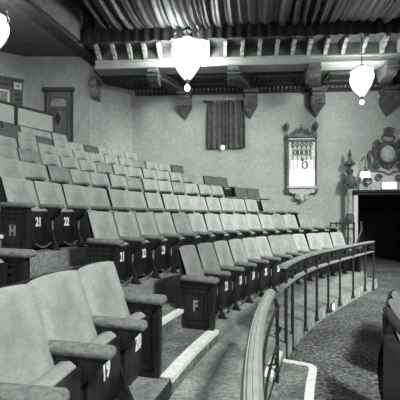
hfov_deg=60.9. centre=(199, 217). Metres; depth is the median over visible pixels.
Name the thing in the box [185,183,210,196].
seat
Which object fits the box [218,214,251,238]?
seat
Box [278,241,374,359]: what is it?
curved railing
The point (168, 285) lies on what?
floor
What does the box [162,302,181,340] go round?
floor
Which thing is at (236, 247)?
seat
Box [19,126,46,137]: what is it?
seat
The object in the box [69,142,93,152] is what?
seat
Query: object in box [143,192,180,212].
seat
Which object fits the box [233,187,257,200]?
seat
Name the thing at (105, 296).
seat
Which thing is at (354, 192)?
trim
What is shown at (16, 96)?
ornamental panel
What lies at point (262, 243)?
seat
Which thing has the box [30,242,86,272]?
floor
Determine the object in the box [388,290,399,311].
seat
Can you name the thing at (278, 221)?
seat
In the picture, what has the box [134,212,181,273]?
seat
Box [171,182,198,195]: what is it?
seat
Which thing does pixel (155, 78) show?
cross beam
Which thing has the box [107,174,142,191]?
seat
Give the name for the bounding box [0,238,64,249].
floor
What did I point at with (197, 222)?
seat
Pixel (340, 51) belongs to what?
ceiling beam
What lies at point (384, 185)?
lit sign
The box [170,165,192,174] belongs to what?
seat
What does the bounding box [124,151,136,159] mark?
seat
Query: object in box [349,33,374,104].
lantern
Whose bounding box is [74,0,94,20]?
ceiling
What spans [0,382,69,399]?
seat
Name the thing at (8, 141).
seat
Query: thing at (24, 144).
seat
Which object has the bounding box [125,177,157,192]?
seat
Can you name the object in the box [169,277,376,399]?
floor
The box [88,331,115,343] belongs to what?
seat cushion
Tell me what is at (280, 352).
trim
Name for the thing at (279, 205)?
seat
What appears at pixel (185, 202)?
seat
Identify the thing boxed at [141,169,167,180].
seat
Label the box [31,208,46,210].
seat cushion
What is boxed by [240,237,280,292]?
seat
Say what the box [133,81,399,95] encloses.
trim
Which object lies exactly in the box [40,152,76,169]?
seat
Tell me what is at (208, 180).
seat
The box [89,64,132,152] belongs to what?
wall
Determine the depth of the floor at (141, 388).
3.88 m
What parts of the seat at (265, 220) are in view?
backrest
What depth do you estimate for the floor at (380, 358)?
4.25 m
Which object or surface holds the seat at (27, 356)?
on the floor at (141, 388)
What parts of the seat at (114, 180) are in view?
backrest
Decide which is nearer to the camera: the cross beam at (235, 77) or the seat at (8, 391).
the seat at (8, 391)
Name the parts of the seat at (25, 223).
panel moulding, panel, backrest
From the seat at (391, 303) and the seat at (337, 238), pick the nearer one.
the seat at (391, 303)
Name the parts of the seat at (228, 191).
backrest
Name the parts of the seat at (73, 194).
backrest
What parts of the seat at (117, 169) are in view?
backrest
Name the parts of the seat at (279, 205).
backrest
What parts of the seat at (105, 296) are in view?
backrest, panel moulding, panel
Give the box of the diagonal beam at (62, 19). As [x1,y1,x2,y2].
[6,0,94,64]
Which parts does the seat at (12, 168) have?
backrest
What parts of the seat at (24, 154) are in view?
backrest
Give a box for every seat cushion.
[29,361,75,386]
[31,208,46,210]
[52,209,74,229]
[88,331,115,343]
[127,312,144,319]
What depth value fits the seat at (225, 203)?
8.71 m
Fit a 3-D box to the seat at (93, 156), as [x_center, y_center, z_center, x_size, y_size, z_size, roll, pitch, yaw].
[-2.716,-1.341,9.416,0.576,0.943,0.541,0,0,37]
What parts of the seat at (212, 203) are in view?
backrest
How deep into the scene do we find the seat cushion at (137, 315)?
2.62 m
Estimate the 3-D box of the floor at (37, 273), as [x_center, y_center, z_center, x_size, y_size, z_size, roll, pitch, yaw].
[-1.713,0.750,3.754,0.670,0.216,2.205,0,0,19]
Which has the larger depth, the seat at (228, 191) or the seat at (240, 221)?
the seat at (228, 191)
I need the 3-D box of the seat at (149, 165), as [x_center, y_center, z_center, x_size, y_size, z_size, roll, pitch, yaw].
[-1.389,-1.342,10.821,0.551,0.943,0.541,0,0,43]
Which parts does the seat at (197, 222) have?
backrest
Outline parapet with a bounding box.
[0,100,60,132]
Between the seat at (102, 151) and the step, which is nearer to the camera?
the step
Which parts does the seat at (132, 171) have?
backrest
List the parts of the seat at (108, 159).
backrest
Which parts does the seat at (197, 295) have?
backrest, panel, panel moulding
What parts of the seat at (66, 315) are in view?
backrest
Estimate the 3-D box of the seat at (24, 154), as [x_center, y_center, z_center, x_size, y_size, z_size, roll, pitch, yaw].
[-3.248,-0.910,6.791,0.547,0.944,0.542,0,0,26]
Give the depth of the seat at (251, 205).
9.34 m
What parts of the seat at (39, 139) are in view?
backrest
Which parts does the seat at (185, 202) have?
backrest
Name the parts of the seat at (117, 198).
backrest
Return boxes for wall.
[0,51,24,105]
[25,57,88,144]
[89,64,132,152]
[133,90,399,244]
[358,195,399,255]
[381,307,399,399]
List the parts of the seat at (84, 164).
backrest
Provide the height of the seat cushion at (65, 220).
0.375 m
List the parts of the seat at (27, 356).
backrest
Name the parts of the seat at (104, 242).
panel moulding, panel, backrest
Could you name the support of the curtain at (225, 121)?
attached to the wall at (161, 134)
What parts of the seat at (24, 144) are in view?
backrest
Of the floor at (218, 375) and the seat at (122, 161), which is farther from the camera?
the seat at (122, 161)
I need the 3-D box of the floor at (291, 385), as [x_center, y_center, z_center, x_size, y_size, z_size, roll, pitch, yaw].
[0.597,1.571,2.060,0.473,0.098,3.212,0,0,13]
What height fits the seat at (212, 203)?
0.943 m
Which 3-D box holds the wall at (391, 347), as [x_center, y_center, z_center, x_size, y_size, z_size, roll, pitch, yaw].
[1.232,1.343,0.974,0.346,1.155,3.962,0,0,7]
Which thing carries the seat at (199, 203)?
on the floor at (45, 259)
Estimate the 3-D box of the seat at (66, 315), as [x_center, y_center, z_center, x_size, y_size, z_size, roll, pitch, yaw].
[-0.679,0.819,2.098,0.570,0.943,0.541,0,0,12]
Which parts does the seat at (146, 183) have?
backrest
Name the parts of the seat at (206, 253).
backrest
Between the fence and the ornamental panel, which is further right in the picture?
the fence
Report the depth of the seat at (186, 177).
10.57 m
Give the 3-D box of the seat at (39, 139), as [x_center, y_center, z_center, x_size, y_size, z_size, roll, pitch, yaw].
[-4.107,-1.773,9.307,0.589,0.942,0.542,0,0,31]
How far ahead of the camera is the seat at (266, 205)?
9.74 m
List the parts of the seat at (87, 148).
backrest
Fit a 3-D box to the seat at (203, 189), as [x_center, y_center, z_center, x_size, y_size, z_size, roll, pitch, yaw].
[0.297,-0.478,9.574,0.552,0.943,0.541,0,0,43]
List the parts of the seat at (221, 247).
backrest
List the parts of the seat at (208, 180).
backrest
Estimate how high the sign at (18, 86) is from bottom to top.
0.220 m
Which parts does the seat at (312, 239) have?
backrest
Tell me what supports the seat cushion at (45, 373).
on the seat at (27, 356)
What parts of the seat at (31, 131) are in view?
backrest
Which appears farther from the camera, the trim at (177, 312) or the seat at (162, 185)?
the seat at (162, 185)
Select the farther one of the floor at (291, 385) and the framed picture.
the framed picture
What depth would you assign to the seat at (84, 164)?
8.07 m
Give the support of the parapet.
on the floor
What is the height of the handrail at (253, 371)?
0.921 m
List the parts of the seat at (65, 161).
backrest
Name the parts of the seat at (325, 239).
backrest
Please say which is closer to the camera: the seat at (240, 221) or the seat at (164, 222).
the seat at (164, 222)
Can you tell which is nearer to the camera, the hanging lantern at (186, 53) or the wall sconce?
the hanging lantern at (186, 53)
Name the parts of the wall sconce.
post, lit glass, dim glass, post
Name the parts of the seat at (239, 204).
backrest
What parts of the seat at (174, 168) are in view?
backrest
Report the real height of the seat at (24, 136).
0.943 m
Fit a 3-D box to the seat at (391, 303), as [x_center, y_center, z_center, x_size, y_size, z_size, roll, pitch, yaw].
[2.450,1.448,3.897,0.552,0.943,0.542,0,0,31]
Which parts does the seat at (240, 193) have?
backrest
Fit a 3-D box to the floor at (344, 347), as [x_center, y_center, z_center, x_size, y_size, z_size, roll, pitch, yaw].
[3.614,1.645,6.427,18.334,0.050,11.282,0,0,-41]
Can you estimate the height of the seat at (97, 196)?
0.942 m
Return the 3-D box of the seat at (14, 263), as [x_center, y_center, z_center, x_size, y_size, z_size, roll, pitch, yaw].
[-1.639,0.387,2.511,0.566,0.943,0.584,0,0,13]
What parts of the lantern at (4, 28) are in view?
lamp shade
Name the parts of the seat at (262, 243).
backrest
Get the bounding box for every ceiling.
[0,0,79,56]
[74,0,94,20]
[93,66,399,89]
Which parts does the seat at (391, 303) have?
backrest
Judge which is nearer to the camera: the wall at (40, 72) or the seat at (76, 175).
the seat at (76, 175)
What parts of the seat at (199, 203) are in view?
backrest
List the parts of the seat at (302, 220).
backrest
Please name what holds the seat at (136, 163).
on the floor
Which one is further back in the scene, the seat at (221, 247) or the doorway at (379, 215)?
the doorway at (379, 215)
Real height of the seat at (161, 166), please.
0.943 m
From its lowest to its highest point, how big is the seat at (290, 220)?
0.942 m
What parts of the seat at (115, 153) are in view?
backrest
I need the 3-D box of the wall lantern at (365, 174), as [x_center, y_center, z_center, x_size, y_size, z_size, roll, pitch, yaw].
[5.538,-1.638,11.470,0.220,0.876,0.404,0,0,3]
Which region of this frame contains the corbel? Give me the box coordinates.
[89,75,100,101]
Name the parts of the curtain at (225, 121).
rod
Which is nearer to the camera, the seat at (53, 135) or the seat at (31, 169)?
the seat at (31, 169)
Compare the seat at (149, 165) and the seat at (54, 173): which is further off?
the seat at (149, 165)
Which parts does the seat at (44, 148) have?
backrest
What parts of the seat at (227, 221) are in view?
backrest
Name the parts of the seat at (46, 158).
backrest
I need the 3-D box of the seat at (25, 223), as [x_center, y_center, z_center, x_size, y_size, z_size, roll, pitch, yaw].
[-2.154,-0.046,4.305,0.560,0.943,0.633,0,0,19]
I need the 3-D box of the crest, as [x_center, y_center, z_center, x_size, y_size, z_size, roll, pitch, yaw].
[6.396,-2.013,11.567,2.075,2.145,0.200,0,0,3]
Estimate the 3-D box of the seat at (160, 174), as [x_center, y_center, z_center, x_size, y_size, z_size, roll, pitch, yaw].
[-0.928,-0.910,9.840,0.560,0.943,0.541,0,0,43]
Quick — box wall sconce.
[285,122,318,201]
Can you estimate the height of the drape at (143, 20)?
0.739 m
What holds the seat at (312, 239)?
on the floor at (141, 388)
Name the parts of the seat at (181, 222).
backrest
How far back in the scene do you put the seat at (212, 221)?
6.76 m
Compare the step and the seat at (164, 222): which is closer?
the step
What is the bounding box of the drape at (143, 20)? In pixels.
[78,0,399,43]
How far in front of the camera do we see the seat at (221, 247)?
5.10 m
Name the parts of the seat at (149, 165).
backrest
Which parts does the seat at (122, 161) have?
backrest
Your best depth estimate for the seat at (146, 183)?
8.25 m
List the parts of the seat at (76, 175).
backrest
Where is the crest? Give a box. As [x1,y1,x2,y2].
[357,127,399,189]
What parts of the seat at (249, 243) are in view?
backrest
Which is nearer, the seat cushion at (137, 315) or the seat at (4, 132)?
the seat cushion at (137, 315)
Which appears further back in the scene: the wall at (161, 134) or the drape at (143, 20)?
the wall at (161, 134)
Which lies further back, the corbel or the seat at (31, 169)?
the corbel
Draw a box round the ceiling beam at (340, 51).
[86,17,399,75]
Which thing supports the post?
on the floor at (344, 347)
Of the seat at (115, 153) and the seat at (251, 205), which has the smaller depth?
the seat at (251, 205)
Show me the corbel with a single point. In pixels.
(94, 83)
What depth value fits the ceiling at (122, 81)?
11.11 m
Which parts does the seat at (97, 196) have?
backrest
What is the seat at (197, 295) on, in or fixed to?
on the floor at (141, 388)
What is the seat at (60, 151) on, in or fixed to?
on the floor
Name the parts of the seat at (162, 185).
backrest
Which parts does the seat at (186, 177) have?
backrest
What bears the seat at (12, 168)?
on the floor
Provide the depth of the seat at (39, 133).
10.44 m
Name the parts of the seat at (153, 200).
backrest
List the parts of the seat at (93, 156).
backrest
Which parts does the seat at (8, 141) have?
backrest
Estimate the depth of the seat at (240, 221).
7.49 m
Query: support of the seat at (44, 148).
on the floor
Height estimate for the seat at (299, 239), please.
0.942 m
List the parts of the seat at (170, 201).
backrest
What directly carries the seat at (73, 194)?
on the floor at (45, 259)
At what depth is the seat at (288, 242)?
6.97 m
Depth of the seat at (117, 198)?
6.11 m
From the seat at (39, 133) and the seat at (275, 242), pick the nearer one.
the seat at (275, 242)
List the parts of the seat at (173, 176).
backrest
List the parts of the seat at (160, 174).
backrest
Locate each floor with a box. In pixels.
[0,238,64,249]
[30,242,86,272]
[30,263,82,277]
[114,271,366,399]
[120,267,180,302]
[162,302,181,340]
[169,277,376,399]
[269,362,308,399]
[288,255,399,399]
[361,265,382,399]
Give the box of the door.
[42,87,74,141]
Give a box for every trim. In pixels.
[129,71,399,86]
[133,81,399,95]
[160,329,218,382]
[162,309,183,325]
[171,335,217,394]
[265,351,282,380]
[283,359,316,399]
[352,190,399,194]
[353,195,357,242]
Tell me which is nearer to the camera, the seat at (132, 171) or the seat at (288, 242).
the seat at (288, 242)
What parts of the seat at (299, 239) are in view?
backrest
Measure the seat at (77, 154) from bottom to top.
0.943 m
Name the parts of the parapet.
panel, post, rail, rail, panel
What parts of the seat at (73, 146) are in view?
backrest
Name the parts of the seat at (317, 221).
backrest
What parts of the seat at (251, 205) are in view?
backrest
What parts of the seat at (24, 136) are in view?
backrest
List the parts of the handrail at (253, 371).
post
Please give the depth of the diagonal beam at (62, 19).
9.18 m
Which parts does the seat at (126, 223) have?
backrest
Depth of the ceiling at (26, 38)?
10.28 m
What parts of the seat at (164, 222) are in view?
backrest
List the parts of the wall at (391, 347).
post, wall panel, rail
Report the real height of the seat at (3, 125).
0.943 m
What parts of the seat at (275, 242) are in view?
backrest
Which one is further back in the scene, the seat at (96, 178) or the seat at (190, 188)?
the seat at (190, 188)
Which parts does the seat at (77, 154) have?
backrest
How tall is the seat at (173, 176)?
0.943 m
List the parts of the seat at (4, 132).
backrest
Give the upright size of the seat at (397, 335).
0.943 m
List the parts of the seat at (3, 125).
backrest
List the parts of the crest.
panel, scroll frame, crown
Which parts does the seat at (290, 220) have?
backrest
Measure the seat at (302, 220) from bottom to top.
0.943 m
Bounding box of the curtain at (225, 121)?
[203,100,244,148]
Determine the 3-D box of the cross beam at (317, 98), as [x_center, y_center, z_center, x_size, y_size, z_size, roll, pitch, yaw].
[3.687,-4.005,10.808,0.623,1.090,2.132,0,0,23]
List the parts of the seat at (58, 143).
backrest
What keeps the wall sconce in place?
attached to the wall at (161, 134)
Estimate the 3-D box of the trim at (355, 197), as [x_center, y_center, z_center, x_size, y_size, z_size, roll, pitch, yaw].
[5.336,0.415,11.775,0.140,2.450,0.330,0,0,3]
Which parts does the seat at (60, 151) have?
backrest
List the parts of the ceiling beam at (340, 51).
cornice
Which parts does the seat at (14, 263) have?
panel moulding, panel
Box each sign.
[14,82,21,89]
[381,182,395,189]
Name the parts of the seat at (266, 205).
backrest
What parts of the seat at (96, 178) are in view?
backrest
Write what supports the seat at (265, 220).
on the floor at (168, 285)
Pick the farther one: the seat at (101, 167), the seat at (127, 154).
the seat at (127, 154)
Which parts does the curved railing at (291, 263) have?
post, post, post, post, rail, rail, post, post, post, post, post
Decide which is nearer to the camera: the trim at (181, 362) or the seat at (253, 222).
the trim at (181, 362)
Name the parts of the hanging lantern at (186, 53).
lamp shade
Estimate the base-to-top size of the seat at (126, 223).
0.944 m
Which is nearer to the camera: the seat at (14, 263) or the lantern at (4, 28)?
the seat at (14, 263)
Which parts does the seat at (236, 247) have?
backrest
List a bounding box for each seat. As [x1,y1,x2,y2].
[0,127,29,140]
[0,135,32,150]
[0,144,36,163]
[0,157,45,201]
[0,177,63,249]
[0,248,36,286]
[0,282,116,399]
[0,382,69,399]
[1,122,29,133]
[16,139,51,153]
[17,148,57,166]
[18,132,47,144]
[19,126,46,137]
[19,269,147,399]
[23,162,69,183]
[33,181,88,246]
[35,135,64,147]
[36,130,51,138]
[37,143,69,156]
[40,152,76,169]
[46,165,89,186]
[51,133,66,140]
[52,139,79,150]
[55,146,85,159]
[59,156,94,171]
[61,184,110,243]
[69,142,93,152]
[69,169,108,188]
[72,150,100,162]
[72,260,166,384]
[78,159,110,175]
[83,145,107,154]
[83,211,144,284]
[86,187,130,211]
[88,152,115,164]
[89,172,125,190]
[95,162,126,176]
[98,147,120,156]
[104,155,129,166]
[106,189,148,212]
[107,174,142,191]
[111,149,133,158]
[111,164,140,178]
[111,212,163,278]
[118,157,142,168]
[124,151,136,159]
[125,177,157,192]
[126,191,164,212]
[127,167,154,179]
[131,159,155,169]
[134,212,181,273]
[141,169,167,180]
[141,178,171,193]
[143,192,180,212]
[144,161,167,171]
[153,213,196,268]
[155,170,180,181]
[157,180,185,194]
[158,163,170,171]
[160,194,194,213]
[169,172,192,183]
[169,213,211,244]
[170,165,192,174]
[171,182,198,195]
[175,245,230,330]
[177,195,208,213]
[181,173,205,184]
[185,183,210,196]
[187,213,225,241]
[191,196,221,213]
[194,242,244,310]
[197,184,223,197]
[202,214,239,240]
[203,176,225,189]
[204,197,234,213]
[210,186,236,198]
[210,240,256,302]
[215,177,237,196]
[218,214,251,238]
[219,198,246,213]
[226,239,268,296]
[231,214,264,236]
[232,199,258,214]
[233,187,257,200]
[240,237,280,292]
[243,214,276,235]
[244,199,270,214]
[246,188,270,210]
[253,236,292,287]
[258,214,288,234]
[259,200,286,214]
[265,235,303,284]
[271,214,300,233]
[273,201,299,220]
[278,234,313,280]
[283,215,310,233]
[290,234,323,278]
[296,215,325,232]
[304,233,336,275]
[310,215,338,232]
[317,232,349,273]
[329,232,361,271]
[385,297,399,337]
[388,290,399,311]
[393,328,399,344]
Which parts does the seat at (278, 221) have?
backrest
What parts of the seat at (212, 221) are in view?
backrest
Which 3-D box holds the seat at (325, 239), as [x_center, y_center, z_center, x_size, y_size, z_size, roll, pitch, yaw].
[3.069,0.819,7.858,0.541,0.943,0.580,0,0,-40]
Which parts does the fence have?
post, post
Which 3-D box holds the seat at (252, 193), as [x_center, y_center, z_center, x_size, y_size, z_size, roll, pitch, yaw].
[1.837,-0.478,10.734,0.584,0.944,0.544,0,0,-33]
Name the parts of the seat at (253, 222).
backrest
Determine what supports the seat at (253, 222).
on the floor at (168, 285)
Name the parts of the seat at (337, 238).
backrest, panel, panel moulding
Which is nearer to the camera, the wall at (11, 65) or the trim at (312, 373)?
the trim at (312, 373)
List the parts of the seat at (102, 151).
backrest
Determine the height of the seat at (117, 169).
0.943 m
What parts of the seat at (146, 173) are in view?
backrest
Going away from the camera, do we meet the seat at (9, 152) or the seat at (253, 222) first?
the seat at (9, 152)
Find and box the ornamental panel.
[0,75,23,105]
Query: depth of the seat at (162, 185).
8.62 m
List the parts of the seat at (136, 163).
backrest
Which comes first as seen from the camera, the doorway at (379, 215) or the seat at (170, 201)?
the seat at (170, 201)
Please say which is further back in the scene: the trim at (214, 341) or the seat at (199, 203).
the seat at (199, 203)
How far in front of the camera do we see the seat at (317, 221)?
9.34 m
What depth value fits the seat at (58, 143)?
9.71 m
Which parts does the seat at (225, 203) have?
backrest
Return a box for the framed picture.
[0,89,9,101]
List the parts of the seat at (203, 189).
backrest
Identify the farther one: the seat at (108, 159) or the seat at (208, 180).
the seat at (208, 180)
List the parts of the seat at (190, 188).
backrest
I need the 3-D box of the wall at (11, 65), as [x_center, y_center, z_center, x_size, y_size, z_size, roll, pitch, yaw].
[-9.459,-2.180,9.352,8.253,8.200,0.200,0,0,-30]
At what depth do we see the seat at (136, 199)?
6.54 m
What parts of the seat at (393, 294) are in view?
backrest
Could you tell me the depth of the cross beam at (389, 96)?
11.12 m
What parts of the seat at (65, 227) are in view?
backrest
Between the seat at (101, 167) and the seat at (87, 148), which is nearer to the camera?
the seat at (101, 167)
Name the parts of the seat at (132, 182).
backrest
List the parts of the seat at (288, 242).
backrest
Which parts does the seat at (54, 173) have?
backrest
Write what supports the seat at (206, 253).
on the floor at (141, 388)
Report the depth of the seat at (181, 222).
6.00 m
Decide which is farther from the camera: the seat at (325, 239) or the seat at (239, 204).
the seat at (239, 204)
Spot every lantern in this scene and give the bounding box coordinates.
[0,10,10,48]
[170,29,204,90]
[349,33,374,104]
[361,156,369,181]
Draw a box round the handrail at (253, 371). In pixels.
[240,289,280,399]
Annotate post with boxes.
[343,149,357,243]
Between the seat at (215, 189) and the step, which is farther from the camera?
the seat at (215, 189)
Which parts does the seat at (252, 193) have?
backrest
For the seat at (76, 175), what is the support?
on the floor
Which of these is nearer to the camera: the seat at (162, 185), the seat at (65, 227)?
the seat at (65, 227)
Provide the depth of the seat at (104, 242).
4.17 m
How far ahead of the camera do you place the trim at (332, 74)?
11.04 m
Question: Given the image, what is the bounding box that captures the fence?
[330,221,362,244]
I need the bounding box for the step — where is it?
[155,380,170,399]
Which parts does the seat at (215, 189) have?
backrest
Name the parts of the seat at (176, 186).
backrest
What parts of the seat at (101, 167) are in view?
backrest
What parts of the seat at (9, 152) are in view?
backrest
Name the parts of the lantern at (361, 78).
lamp shade, frame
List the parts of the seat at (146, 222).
backrest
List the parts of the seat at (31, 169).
backrest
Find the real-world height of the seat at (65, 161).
0.943 m
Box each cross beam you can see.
[146,67,191,119]
[226,64,258,118]
[304,62,326,117]
[376,60,399,115]
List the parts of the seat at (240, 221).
backrest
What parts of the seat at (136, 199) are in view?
backrest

